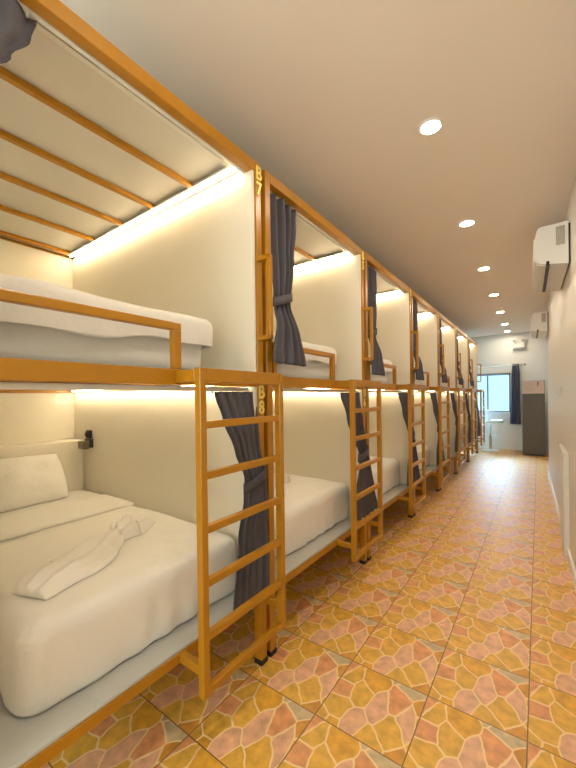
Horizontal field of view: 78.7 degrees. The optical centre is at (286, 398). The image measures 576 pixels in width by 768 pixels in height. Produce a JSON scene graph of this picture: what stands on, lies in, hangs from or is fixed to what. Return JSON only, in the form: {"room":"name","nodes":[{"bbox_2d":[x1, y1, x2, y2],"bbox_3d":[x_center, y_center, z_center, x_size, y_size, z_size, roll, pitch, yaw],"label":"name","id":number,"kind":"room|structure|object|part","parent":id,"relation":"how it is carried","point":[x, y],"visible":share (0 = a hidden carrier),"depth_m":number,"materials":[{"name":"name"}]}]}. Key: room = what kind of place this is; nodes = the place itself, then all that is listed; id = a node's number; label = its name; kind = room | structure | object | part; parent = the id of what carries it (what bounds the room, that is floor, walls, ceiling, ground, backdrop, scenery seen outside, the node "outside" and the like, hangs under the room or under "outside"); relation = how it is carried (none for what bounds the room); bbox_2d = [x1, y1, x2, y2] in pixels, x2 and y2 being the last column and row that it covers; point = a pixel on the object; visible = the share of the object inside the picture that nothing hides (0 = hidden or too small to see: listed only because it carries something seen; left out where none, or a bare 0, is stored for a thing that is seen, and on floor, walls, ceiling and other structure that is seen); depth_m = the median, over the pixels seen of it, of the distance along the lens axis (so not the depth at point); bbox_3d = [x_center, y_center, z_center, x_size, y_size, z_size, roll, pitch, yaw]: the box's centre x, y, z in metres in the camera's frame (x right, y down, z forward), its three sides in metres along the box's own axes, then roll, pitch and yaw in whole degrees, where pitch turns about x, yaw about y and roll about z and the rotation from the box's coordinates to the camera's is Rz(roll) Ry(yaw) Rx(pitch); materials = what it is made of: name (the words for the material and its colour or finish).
{"room":"dormitory","nodes":[
{"label":"dormitory","id":0,"kind":"room"},
{"bbox_2d":[41,447,575,767],"bbox_3d":[1.451,1.356,3.893,5.000,0.080,12.390,-1,0,36],"label":"floor","id":1,"kind":"structure","parent":0,"point":[453,645],"depth_m":1.76,"materials":[{"name":"tile"}]},
{"bbox_2d":[0,0,285,767],"bbox_3d":[-1.245,0.093,1.827,2.153,2.532,1.269,-1,0,36],"label":"bunk bed","id":2,"kind":"object","parent":1,"relation":"on","point":[112,186],"visible":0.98,"depth_m":1.77,"materials":[{"name":"orange paint"}]},
{"bbox_2d":[0,0,36,63],"bbox_3d":[-0.771,-0.644,0.919,0.098,0.972,0.244,-1,0,36],"label":"curtain","id":3,"kind":"object","parent":2,"relation":"hanging from","point":[17,29],"visible":1,"depth_m":0.98,"materials":[{"name":"grey fabric"}]},
{"bbox_3d":[-2.081,-0.615,2.416,0.012,1.030,1.131,-1,0,36],"label":"panel","id":4,"kind":"part","parent":2,"relation":"part of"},
{"bbox_3d":[-2.116,-1.138,2.435,0.042,0.054,1.173,-1,0,36],"label":"rail","id":5,"kind":"part","parent":2,"relation":"part of","materials":[{"name":"orange paint"}]},
{"bbox_3d":[-2.067,0.479,2.420,0.012,1.030,1.131,-1,0,36],"label":"panel","id":6,"kind":"part","parent":2,"relation":"part of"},
{"bbox_3d":[-1.996,0.663,2.371,0.157,0.660,1.129,-1,0,36],"label":"headboard","id":7,"kind":"part","parent":2,"relation":"part of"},
{"bbox_2d":[78,430,92,449],"bbox_3d":[-1.548,0.315,2.699,0.105,0.140,0.070,-1,0,36],"label":"reading lamp","id":8,"kind":"object","parent":2,"relation":"attached to","point":[88,443],"visible":1,"depth_m":2.68,"materials":[{"name":"black plastic"}]},
{"bbox_3d":[-1.556,0.356,2.687,0.105,0.058,0.039,-1,0,36],"label":"lamp shade","id":9,"kind":"part","parent":8,"relation":"part of","materials":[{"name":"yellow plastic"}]},
{"bbox_3d":[-0.635,-0.201,1.105,0.030,0.182,0.715,-1,0,36],"label":"guard rail","id":10,"kind":"part","parent":2,"relation":"part of","materials":[{"name":"orange paint"}]},
{"bbox_2d":[0,273,212,369],"bbox_3d":[-1.288,-0.256,1.815,1.648,0.289,0.962,-1,0,36],"label":"mattress","id":11,"kind":"object","parent":2,"relation":"on","point":[26,332],"visible":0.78,"depth_m":1.25,"materials":[{"name":"white fabric"}]},
{"bbox_3d":[-0.490,1.011,1.298,0.042,0.040,1.173,-1,0,36],"label":"rail","id":12,"kind":"part","parent":2,"relation":"part of","materials":[{"name":"orange paint"}]},
{"bbox_3d":[-1.330,-1.169,1.872,1.956,0.006,1.243,-1,0,36],"label":"roof panel","id":13,"kind":"part","parent":2,"relation":"part of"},
{"bbox_2d":[0,490,235,717],"bbox_3d":[-1.187,0.829,1.904,1.689,0.305,0.944,-1,0,36],"label":"mattress","id":14,"kind":"object","parent":2,"relation":"on","point":[53,648],"visible":0.86,"depth_m":1.35,"materials":[{"name":"white fabric"}]},
{"bbox_2d":[0,454,67,512],"bbox_3d":[-1.818,0.552,2.236,0.250,0.316,0.730,-1,0,33],"label":"pillow","id":15,"kind":"object","parent":14,"relation":"on","point":[25,481],"visible":1,"depth_m":2.31,"materials":[{"name":"white fabric"}]},
{"bbox_2d":[11,513,155,599],"bbox_3d":[-0.839,0.636,1.587,0.230,0.107,0.755,-1,0,8],"label":"towel","id":16,"kind":"object","parent":14,"relation":"on","point":[84,559],"visible":1,"depth_m":1.40,"materials":[{"name":"white fabric"}]},
{"bbox_3d":[-0.517,-1.154,1.289,0.042,0.054,1.173,-1,0,36],"label":"rail","id":17,"kind":"part","parent":2,"relation":"part of","materials":[{"name":"orange paint"}]},
{"bbox_3d":[-0.949,-0.075,2.359,1.920,0.040,0.034,-1,0,36],"label":"rail","id":18,"kind":"part","parent":2,"relation":"part of","materials":[{"name":"orange paint"}]},
{"bbox_3d":[-0.963,-1.151,2.355,1.920,0.040,0.034,-1,0,36],"label":"rail","id":19,"kind":"part","parent":2,"relation":"part of","materials":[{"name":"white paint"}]},
{"bbox_3d":[-0.965,-0.629,2.322,1.976,1.030,0.015,-1,0,36],"label":"panel","id":20,"kind":"part","parent":2,"relation":"part of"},
{"bbox_3d":[-0.951,0.465,2.326,1.976,1.030,0.015,-1,0,36],"label":"panel","id":21,"kind":"part","parent":2,"relation":"part of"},
{"bbox_2d":[211,391,269,610],"bbox_3d":[-0.215,0.455,1.663,0.111,1.005,0.306,-1,0,36],"label":"curtain","id":22,"kind":"object","parent":2,"relation":"hanging from","point":[251,579],"visible":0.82,"depth_m":1.67,"materials":[{"name":"grey fabric"}]},
{"bbox_3d":[-0.148,0.069,1.789,0.045,2.512,0.045,-1,0,36],"label":"post","id":23,"kind":"part","parent":2,"relation":"part of","materials":[{"name":"orange paint"}]},
{"bbox_3d":[-0.109,-0.500,1.741,0.084,0.416,0.022,-1,0,36],"label":"grab handle","id":24,"kind":"part","parent":2,"relation":"part of","materials":[{"name":"orange paint"}]},
{"bbox_2d":[87,169,382,656],"bbox_3d":[-0.492,0.079,2.877,2.153,2.532,1.269,-1,0,36],"label":"bunk bed","id":25,"kind":"object","parent":1,"relation":"on","point":[327,306],"visible":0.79,"depth_m":2.82,"materials":[{"name":"orange paint"}]},
{"bbox_3d":[-0.104,0.068,1.850,0.045,2.512,0.045,-1,0,36],"label":"post","id":26,"kind":"part","parent":25,"relation":"part of","materials":[{"name":"orange paint"}]},
{"bbox_2d":[270,193,305,366],"bbox_3d":[-0.012,-0.662,1.952,0.146,0.961,0.366,-1,0,36],"label":"curtain","id":27,"kind":"object","parent":25,"relation":"hanging from","point":[288,348],"visible":0.92,"depth_m":1.95,"materials":[{"name":"grey fabric"}]},
{"bbox_3d":[0.117,-0.215,2.155,0.030,0.182,0.715,-1,0,36],"label":"guard rail","id":28,"kind":"part","parent":25,"relation":"part of","materials":[{"name":"orange paint"}]},
{"bbox_2d":[272,334,335,378],"bbox_3d":[-0.534,-0.270,2.865,1.648,0.289,0.962,-1,0,36],"label":"mattress","id":29,"kind":"object","parent":25,"relation":"on","point":[317,367],"visible":0.09,"depth_m":2.50,"materials":[{"name":"white fabric"}]},
{"bbox_2d":[274,472,347,557],"bbox_3d":[-0.434,0.815,2.954,1.689,0.305,0.944,-1,0,36],"label":"mattress","id":30,"kind":"object","parent":25,"relation":"on","point":[313,506],"visible":0.17,"depth_m":2.45,"materials":[{"name":"white fabric"}]},
{"bbox_2d":[274,472,290,496],"bbox_3d":[-0.085,0.622,2.639,0.230,0.107,0.755,-1,0,8],"label":"towel","id":31,"kind":"object","parent":30,"relation":"on","point":[286,476],"visible":0.23,"depth_m":2.67,"materials":[{"name":"white fabric"}]},
{"bbox_3d":[0.236,-1.167,2.340,0.042,0.054,1.173,-1,0,36],"label":"rail","id":32,"kind":"part","parent":25,"relation":"part of","materials":[{"name":"orange paint"}]},
{"bbox_3d":[-0.212,-0.643,3.372,1.976,1.030,0.015,-1,0,36],"label":"panel","id":33,"kind":"part","parent":25,"relation":"part of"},
{"bbox_3d":[-0.199,0.451,3.377,1.976,1.030,0.015,-1,0,36],"label":"panel","id":34,"kind":"part","parent":25,"relation":"part of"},
{"bbox_3d":[-0.578,-1.183,2.922,1.956,0.006,1.243,-1,0,36],"label":"roof panel","id":35,"kind":"part","parent":25,"relation":"part of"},
{"bbox_3d":[0.263,0.997,2.348,0.042,0.040,1.173,-1,0,36],"label":"rail","id":36,"kind":"part","parent":25,"relation":"part of","materials":[{"name":"orange paint"}]},
{"bbox_3d":[-0.210,-1.165,3.405,1.920,0.040,0.034,-1,0,36],"label":"rail","id":37,"kind":"part","parent":25,"relation":"part of","materials":[{"name":"orange paint"}]},
{"bbox_2d":[337,392,377,521],"bbox_3d":[0.564,0.433,2.748,0.106,0.989,0.560,-1,0,36],"label":"curtain","id":38,"kind":"object","parent":25,"relation":"hanging from","point":[367,504],"visible":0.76,"depth_m":2.73,"materials":[{"name":"grey fabric"}]},
{"bbox_3d":[0.605,0.055,2.840,0.045,2.512,0.045,-1,0,36],"label":"post","id":39,"kind":"part","parent":25,"relation":"part of","materials":[{"name":"orange paint"}]},
{"bbox_3d":[0.644,-0.513,2.791,0.084,0.416,0.022,-1,0,36],"label":"grab handle","id":40,"kind":"part","parent":25,"relation":"part of","materials":[{"name":"orange paint"}]},
{"bbox_2d":[345,251,425,560],"bbox_3d":[0.261,0.065,3.928,2.153,2.532,1.269,-1,0,36],"label":"bunk bed","id":41,"kind":"object","parent":1,"relation":"on","point":[393,299],"visible":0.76,"depth_m":3.88,"materials":[{"name":"orange paint"}]},
{"bbox_3d":[0.649,0.054,2.901,0.045,2.512,0.045,-1,0,36],"label":"post","id":42,"kind":"part","parent":41,"relation":"part of","materials":[{"name":"orange paint"}]},
{"bbox_2d":[367,264,384,375],"bbox_3d":[0.743,-0.676,3.005,0.146,0.961,0.340,-1,0,36],"label":"curtain","id":43,"kind":"object","parent":41,"relation":"hanging from","point":[377,363],"visible":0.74,"depth_m":3.00,"materials":[{"name":"grey fabric"}]},
{"bbox_2d":[368,356,391,382],"bbox_3d":[0.218,-0.284,3.916,1.648,0.289,0.962,-1,0,36],"label":"mattress","id":44,"kind":"object","parent":41,"relation":"on","point":[383,379],"visible":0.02,"depth_m":3.64,"materials":[{"name":"white fabric"}]},
{"bbox_3d":[0.870,-0.229,3.206,0.030,0.182,0.715,-1,0,36],"label":"guard rail","id":45,"kind":"part","parent":41,"relation":"part of","materials":[{"name":"orange paint"}]},
{"bbox_2d":[369,456,399,497],"bbox_3d":[0.319,0.801,4.005,1.689,0.305,0.944,-1,0,36],"label":"mattress","id":46,"kind":"object","parent":41,"relation":"on","point":[390,467],"visible":0.12,"depth_m":3.61,"materials":[{"name":"white fabric"}]},
{"bbox_3d":[0.175,-1.196,3.973,1.956,0.006,1.243,-1,0,36],"label":"roof panel","id":47,"kind":"part","parent":41,"relation":"part of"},
{"bbox_3d":[0.989,-1.181,3.390,0.042,0.054,1.173,-1,0,36],"label":"rail","id":48,"kind":"part","parent":41,"relation":"part of","materials":[{"name":"orange paint"}]},
{"bbox_3d":[0.554,0.437,4.427,1.976,1.030,0.015,-1,0,36],"label":"panel","id":49,"kind":"part","parent":41,"relation":"part of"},
{"bbox_3d":[0.540,-0.657,4.423,1.976,1.030,0.015,-1,0,36],"label":"panel","id":50,"kind":"part","parent":41,"relation":"part of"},
{"bbox_3d":[1.016,0.984,3.399,0.042,0.040,1.173,-1,0,36],"label":"rail","id":51,"kind":"part","parent":41,"relation":"part of","materials":[{"name":"orange paint"}]},
{"bbox_2d":[395,393,419,485],"bbox_3d":[1.317,0.419,3.799,0.106,0.989,0.560,-1,0,36],"label":"curtain","id":52,"kind":"object","parent":41,"relation":"hanging from","point":[403,397],"visible":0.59,"depth_m":3.75,"materials":[{"name":"grey fabric"}]},
{"bbox_3d":[1.358,0.041,3.890,0.045,2.512,0.045,-1,0,36],"label":"post","id":53,"kind":"part","parent":41,"relation":"part of","materials":[{"name":"orange paint"}]},
{"bbox_3d":[1.397,-0.527,3.842,0.084,0.416,0.022,-1,0,36],"label":"grab handle","id":54,"kind":"part","parent":41,"relation":"part of","materials":[{"name":"orange paint"}]},
{"bbox_2d":[398,290,449,515],"bbox_3d":[1.014,0.051,4.979,2.153,2.532,1.269,-1,0,36],"label":"bunk bed","id":55,"kind":"object","parent":1,"relation":"on","point":[427,315],"visible":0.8,"depth_m":4.92,"materials":[{"name":"orange paint"}]},
{"bbox_3d":[1.402,0.040,3.951,0.045,2.512,0.045,-1,0,36],"label":"post","id":56,"kind":"part","parent":55,"relation":"part of","materials":[{"name":"orange paint"}]},
{"bbox_2d":[413,299,423,379],"bbox_3d":[1.493,-0.690,4.053,0.146,0.961,0.388,-1,0,36],"label":"curtain","id":57,"kind":"object","parent":55,"relation":"hanging from","point":[419,372],"visible":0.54,"depth_m":4.04,"materials":[{"name":"grey fabric"}]},
{"bbox_3d":[0.928,-1.210,5.023,1.956,0.006,1.243,-1,0,36],"label":"roof panel","id":58,"kind":"part","parent":55,"relation":"part of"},
{"bbox_3d":[1.623,-0.243,4.256,0.030,0.182,0.715,-1,0,36],"label":"guard rail","id":59,"kind":"part","parent":55,"relation":"part of","materials":[{"name":"orange paint"}]},
{"bbox_2d":[416,444,429,470],"bbox_3d":[1.072,0.787,5.056,1.689,0.305,0.944,-1,0,36],"label":"mattress","id":60,"kind":"object","parent":55,"relation":"on","point":[419,447],"visible":0.08,"depth_m":4.75,"materials":[{"name":"white fabric"}]},
{"bbox_3d":[1.741,-1.195,4.441,0.042,0.054,1.173,-1,0,36],"label":"rail","id":61,"kind":"part","parent":55,"relation":"part of","materials":[{"name":"orange paint"}]},
{"bbox_3d":[1.293,-0.670,5.474,1.976,1.030,0.015,-1,0,36],"label":"panel","id":62,"kind":"part","parent":55,"relation":"part of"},
{"bbox_3d":[1.307,0.423,5.478,1.976,1.030,0.015,-1,0,36],"label":"panel","id":63,"kind":"part","parent":55,"relation":"part of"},
{"bbox_3d":[1.769,0.970,4.449,0.042,0.040,1.173,-1,0,36],"label":"rail","id":64,"kind":"part","parent":55,"relation":"part of","materials":[{"name":"orange paint"}]},
{"bbox_2d":[427,393,444,465],"bbox_3d":[2.070,0.406,4.849,0.106,0.989,0.560,-1,0,36],"label":"curtain","id":65,"kind":"object","parent":55,"relation":"hanging from","point":[433,396],"visible":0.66,"depth_m":4.77,"materials":[{"name":"grey fabric"}]},
{"bbox_3d":[2.111,0.027,4.941,0.045,2.512,0.045,-1,0,36],"label":"post","id":66,"kind":"part","parent":55,"relation":"part of","materials":[{"name":"orange paint"}]},
{"bbox_3d":[2.150,-0.541,4.893,0.084,0.416,0.022,-1,0,36],"label":"grab handle","id":67,"kind":"part","parent":55,"relation":"part of","materials":[{"name":"orange paint"}]},
{"bbox_2d":[438,312,465,489],"bbox_3d":[1.768,0.037,6.031,2.153,2.532,1.273,-1,0,36],"label":"bunk bed","id":68,"kind":"object","parent":1,"relation":"on","point":[448,328],"visible":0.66,"depth_m":5.96,"materials":[{"name":"orange paint"}]},
{"bbox_3d":[2.155,0.026,5.002,0.045,2.512,0.045,-1,0,36],"label":"post","id":69,"kind":"part","parent":68,"relation":"part of","materials":[{"name":"orange paint"}]},
{"bbox_2d":[439,319,447,382],"bbox_3d":[2.249,-0.704,5.107,0.146,0.961,0.329,-1,0,36],"label":"curtain","id":70,"kind":"object","parent":68,"relation":"hanging from","point":[444,376],"visible":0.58,"depth_m":5.08,"materials":[{"name":"grey fabric"}]},
{"bbox_2d":[442,436,446,454],"bbox_3d":[1.825,0.773,6.106,1.689,0.305,0.944,-1,0,36],"label":"mattress","id":71,"kind":"object","parent":68,"relation":"on","point":[444,437],"visible":0.02,"depth_m":5.75,"materials":[{"name":"white fabric"}]},
{"bbox_3d":[2.494,-1.209,5.491,0.042,0.054,1.173,-1,0,36],"label":"rail","id":72,"kind":"part","parent":68,"relation":"part of","materials":[{"name":"orange paint"}]},
{"bbox_3d":[2.046,-0.684,6.524,1.976,1.030,0.015,-1,0,36],"label":"panel","id":73,"kind":"part","parent":68,"relation":"part of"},
{"bbox_3d":[2.060,0.410,6.529,1.976,1.030,0.015,-1,0,36],"label":"panel","id":74,"kind":"part","parent":68,"relation":"part of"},
{"bbox_2d":[449,393,457,451],"bbox_3d":[2.822,0.392,5.900,0.106,0.989,0.560,-1,0,36],"label":"curtain","id":75,"kind":"object","parent":68,"relation":"hanging from","point":[452,395],"visible":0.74,"depth_m":5.83,"materials":[{"name":"grey fabric"}]},
{"bbox_3d":[2.864,0.013,5.992,0.045,2.512,0.045,-1,0,36],"label":"post","id":76,"kind":"part","parent":68,"relation":"part of","materials":[{"name":"orange paint"}]},
{"bbox_3d":[2.903,-0.555,5.943,0.084,0.416,0.022,-1,0,36],"label":"grab handle","id":77,"kind":"part","parent":68,"relation":"part of","materials":[{"name":"orange paint"}]},
{"bbox_2d":[456,326,476,473],"bbox_3d":[2.521,0.023,7.081,2.153,2.532,1.273,-1,0,36],"label":"bunk bed","id":78,"kind":"object","parent":1,"relation":"on","point":[462,337],"visible":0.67,"depth_m":7.00,"materials":[{"name":"orange paint"}]},
{"bbox_3d":[2.908,0.013,6.053,0.045,2.512,0.045,-1,0,36],"label":"post","id":79,"kind":"part","parent":78,"relation":"part of","materials":[{"name":"orange paint"}]},
{"bbox_2d":[456,331,462,384],"bbox_3d":[3.000,-0.718,6.156,0.146,0.961,0.355,-1,0,36],"label":"curtain","id":80,"kind":"object","parent":78,"relation":"hanging from","point":[460,380],"visible":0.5,"depth_m":6.12,"materials":[{"name":"grey fabric"}]},
{"bbox_3d":[3.247,-1.223,6.542,0.042,0.054,1.173,-1,0,36],"label":"rail","id":81,"kind":"part","parent":78,"relation":"part of","materials":[{"name":"orange paint"}]},
{"bbox_3d":[2.799,-0.698,7.575,1.976,1.030,0.015,-1,0,36],"label":"panel","id":82,"kind":"part","parent":78,"relation":"part of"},
{"bbox_3d":[2.813,0.396,7.579,1.976,1.030,0.015,-1,0,36],"label":"panel","id":83,"kind":"part","parent":78,"relation":"part of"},
{"bbox_2d":[462,393,470,442],"bbox_3d":[3.575,0.378,6.950,0.106,0.989,0.560,-1,0,36],"label":"curtain","id":84,"kind":"object","parent":78,"relation":"hanging from","point":[466,398],"visible":0.89,"depth_m":6.89,"materials":[{"name":"grey fabric"}]},
{"bbox_3d":[3.617,-0.001,7.042,0.045,2.512,0.045,-1,0,36],"label":"post","id":85,"kind":"part","parent":78,"relation":"part of","materials":[{"name":"orange paint"}]},
{"bbox_3d":[3.656,-0.569,6.994,0.084,0.416,0.022,-1,0,36],"label":"grab handle","id":86,"kind":"part","parent":78,"relation":"part of","materials":[{"name":"orange paint"}]},
{"bbox_2d":[468,336,484,461],"bbox_3d":[3.274,0.010,8.132,2.153,2.532,1.273,-1,0,36],"label":"bunk bed","id":87,"kind":"object","parent":1,"relation":"on","point":[472,344],"visible":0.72,"depth_m":8.03,"materials":[{"name":"orange paint"}]},
{"bbox_3d":[3.661,-0.001,7.103,0.045,2.512,0.045,-1,0,36],"label":"post","id":88,"kind":"part","parent":87,"relation":"part of","materials":[{"name":"orange paint"}]},
{"bbox_2d":[469,348,473,385],"bbox_3d":[3.753,-0.732,7.205,0.146,0.961,0.381,-1,0,36],"label":"curtain","id":89,"kind":"object","parent":87,"relation":"hanging from","point":[470,373],"visible":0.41,"depth_m":7.15,"materials":[{"name":"grey fabric"}]},
{"bbox_3d":[4.000,-1.237,7.593,0.042,0.054,1.173,-1,0,36],"label":"rail","id":90,"kind":"part","parent":87,"relation":"part of","materials":[{"name":"orange paint"}]},
{"bbox_3d":[3.552,-0.712,8.625,1.976,1.030,0.015,-1,0,36],"label":"panel","id":91,"kind":"part","parent":87,"relation":"part of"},
{"bbox_3d":[3.566,0.382,8.630,1.976,1.030,0.015,-1,0,36],"label":"panel","id":92,"kind":"part","parent":87,"relation":"part of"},
{"bbox_2d":[473,393,479,436],"bbox_3d":[4.328,0.364,8.001,0.106,0.989,0.560,-1,0,36],"label":"curtain","id":93,"kind":"object","parent":87,"relation":"hanging from","point":[478,413],"visible":0.8,"depth_m":7.94,"materials":[{"name":"grey fabric"}]},
{"bbox_3d":[4.370,-0.014,8.093,0.045,2.512,0.045,-1,0,36],"label":"post","id":94,"kind":"part","parent":87,"relation":"part of","materials":[{"name":"orange paint"}]},
{"bbox_2d":[481,410,503,451],"bbox_3d":[4.947,0.763,8.461,0.460,0.980,0.418,-1,0,36],"label":"bar stool","id":95,"kind":"object","parent":1,"relation":"on","point":[488,416],"visible":0.86,"depth_m":8.43,"materials":[{"name":"white plastic"}]},
{"bbox_3d":[4.866,0.424,8.514,0.219,0.299,0.395,-1,0,36],"label":"backrest","id":96,"kind":"part","parent":95,"relation":"part of","materials":[{"name":"white plastic"}]},
{"bbox_3d":[4.916,0.903,8.485,0.059,0.640,0.060,-1,0,36],"label":"stem","id":97,"kind":"part","parent":95,"relation":"part of","materials":[{"name":"silver metal"}]},
{"bbox_3d":[4.976,0.546,8.437,0.380,0.084,0.418,-1,0,36],"label":"seat","id":98,"kind":"part","parent":95,"relation":"part of","materials":[{"name":"white plastic"}]},
{"bbox_2d":[522,394,545,455],"bbox_3d":[5.548,0.572,7.892,0.410,1.352,0.579,-1,0,36],"label":"cabinet","id":99,"kind":"object","parent":1,"relation":"on","point":[533,405],"visible":0.91,"depth_m":7.66,"materials":[{"name":"grey metal"}]},
{"bbox_2d":[522,380,544,393],"bbox_3d":[5.384,-0.246,7.674,0.412,0.286,0.028,-1,0,36],"label":"box","id":100,"kind":"object","parent":99,"relation":"on","point":[528,387],"visible":1,"depth_m":7.66,"materials":[{"name":"beige cardboard"}]},
{"bbox_2d":[60,0,575,336],"bbox_3d":[1.414,-1.544,3.882,5.000,0.080,12.390,-1,0,36],"label":"ceiling","id":101,"kind":"structure","parent":0,"point":[331,99],"depth_m":1.80,"materials":[{"name":"paint"}]},
{"bbox_2d":[418,117,442,135],"bbox_3d":[0.786,-1.484,1.921,0.128,0.008,0.128,-1,0,36],"label":"recessed light","id":102,"kind":"object","parent":101,"relation":"in","point":[430,126],"visible":1,"depth_m":1.91,"materials":[{"name":"white plastic"}]},
{"bbox_2d":[459,219,474,226],"bbox_3d":[1.541,-1.498,3.006,0.128,0.008,0.128,-1,0,36],"label":"recessed light","id":103,"kind":"object","parent":101,"relation":"in","point":[469,222],"visible":1,"depth_m":3.00,"materials":[{"name":"white plastic"}]},
{"bbox_2d":[478,266,489,270],"bbox_3d":[2.296,-1.512,4.092,0.128,0.008,0.128,-1,0,36],"label":"recessed light","id":104,"kind":"object","parent":101,"relation":"in","point":[485,267],"visible":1,"depth_m":4.08,"materials":[{"name":"white plastic"}]},
{"bbox_2d":[470,332,548,451],"bbox_3d":[5.080,-0.161,8.857,4.660,2.820,0.140,-1,0,36],"label":"wall","id":105,"kind":"structure","parent":0,"point":[492,350],"depth_m":8.53,"materials":[{"name":"white paint"}]},
{"bbox_2d":[477,373,510,412],"bbox_3d":[4.701,-0.123,9.047,1.862,0.983,0.095,-1,0,36],"label":"window","id":106,"kind":"structure","parent":105,"relation":"in","point":[494,374],"depth_m":8.70,"materials":[{"name":"glass"}]},
{"bbox_2d":[481,363,525,366],"bbox_3d":[4.724,-0.791,8.947,2.267,0.060,0.116,-1,0,36],"label":"curtain rod","id":107,"kind":"object","parent":105,"relation":"attached to","point":[524,364],"visible":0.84,"depth_m":8.50,"materials":[{"name":"silver metal"}]},
{"bbox_2d":[510,364,520,423],"bbox_3d":[5.453,-0.105,8.395,0.218,1.446,0.065,-1,0,36],"label":"curtain","id":108,"kind":"object","parent":107,"relation":"hanging from","point":[515,418],"visible":1,"depth_m":8.39,"materials":[{"name":"blue fabric"}]},
{"bbox_2d":[512,338,524,349],"bbox_3d":[5.533,-1.300,8.381,0.268,0.250,0.082,-1,0,36],"label":"emergency light","id":109,"kind":"object","parent":105,"relation":"attached to","point":[522,345],"visible":1,"depth_m":8.36,"materials":[{"name":"white plastic"}]},
{"bbox_2d":[547,171,575,569],"bbox_3d":[2.878,-0.108,2.790,1.171,2.820,12.290,-1,0,36],"label":"wall","id":110,"kind":"structure","parent":0,"point":[561,305],"depth_m":2.97,"materials":[{"name":"white paint"}]},
{"bbox_2d":[531,311,548,337],"bbox_3d":[4.233,-1.212,5.897,0.224,0.318,0.853,-1,0,35],"label":"air conditioner","id":111,"kind":"object","parent":110,"relation":"attached to","point":[539,320],"visible":1,"depth_m":5.56,"materials":[{"name":"white plastic"}]},
{"bbox_2d":[533,220,570,291],"bbox_3d":[2.270,-1.175,3.041,0.224,0.318,0.883,-1,0,35],"label":"air conditioner","id":112,"kind":"object","parent":110,"relation":"attached to","point":[552,243],"visible":1,"depth_m":2.71,"materials":[{"name":"white plastic"}]},
{"bbox_2d":[548,471,575,590],"bbox_3d":[1.660,1.284,1.915,0.036,0.075,9.422,-1,0,35],"label":"baseboard","id":113,"kind":"structure","parent":110,"relation":"attached to","point":[569,556],"depth_m":2.87,"materials":[{"name":"white plastic"}]},
{"bbox_2d":[559,444,569,555],"bbox_3d":[2.542,0.880,3.173,0.100,0.850,0.700,-1,0,36],"label":"trim","id":114,"kind":"structure","parent":110,"relation":"attached to","point":[563,454],"depth_m":2.92,"materials":[{"name":"white paint"}]}
]}

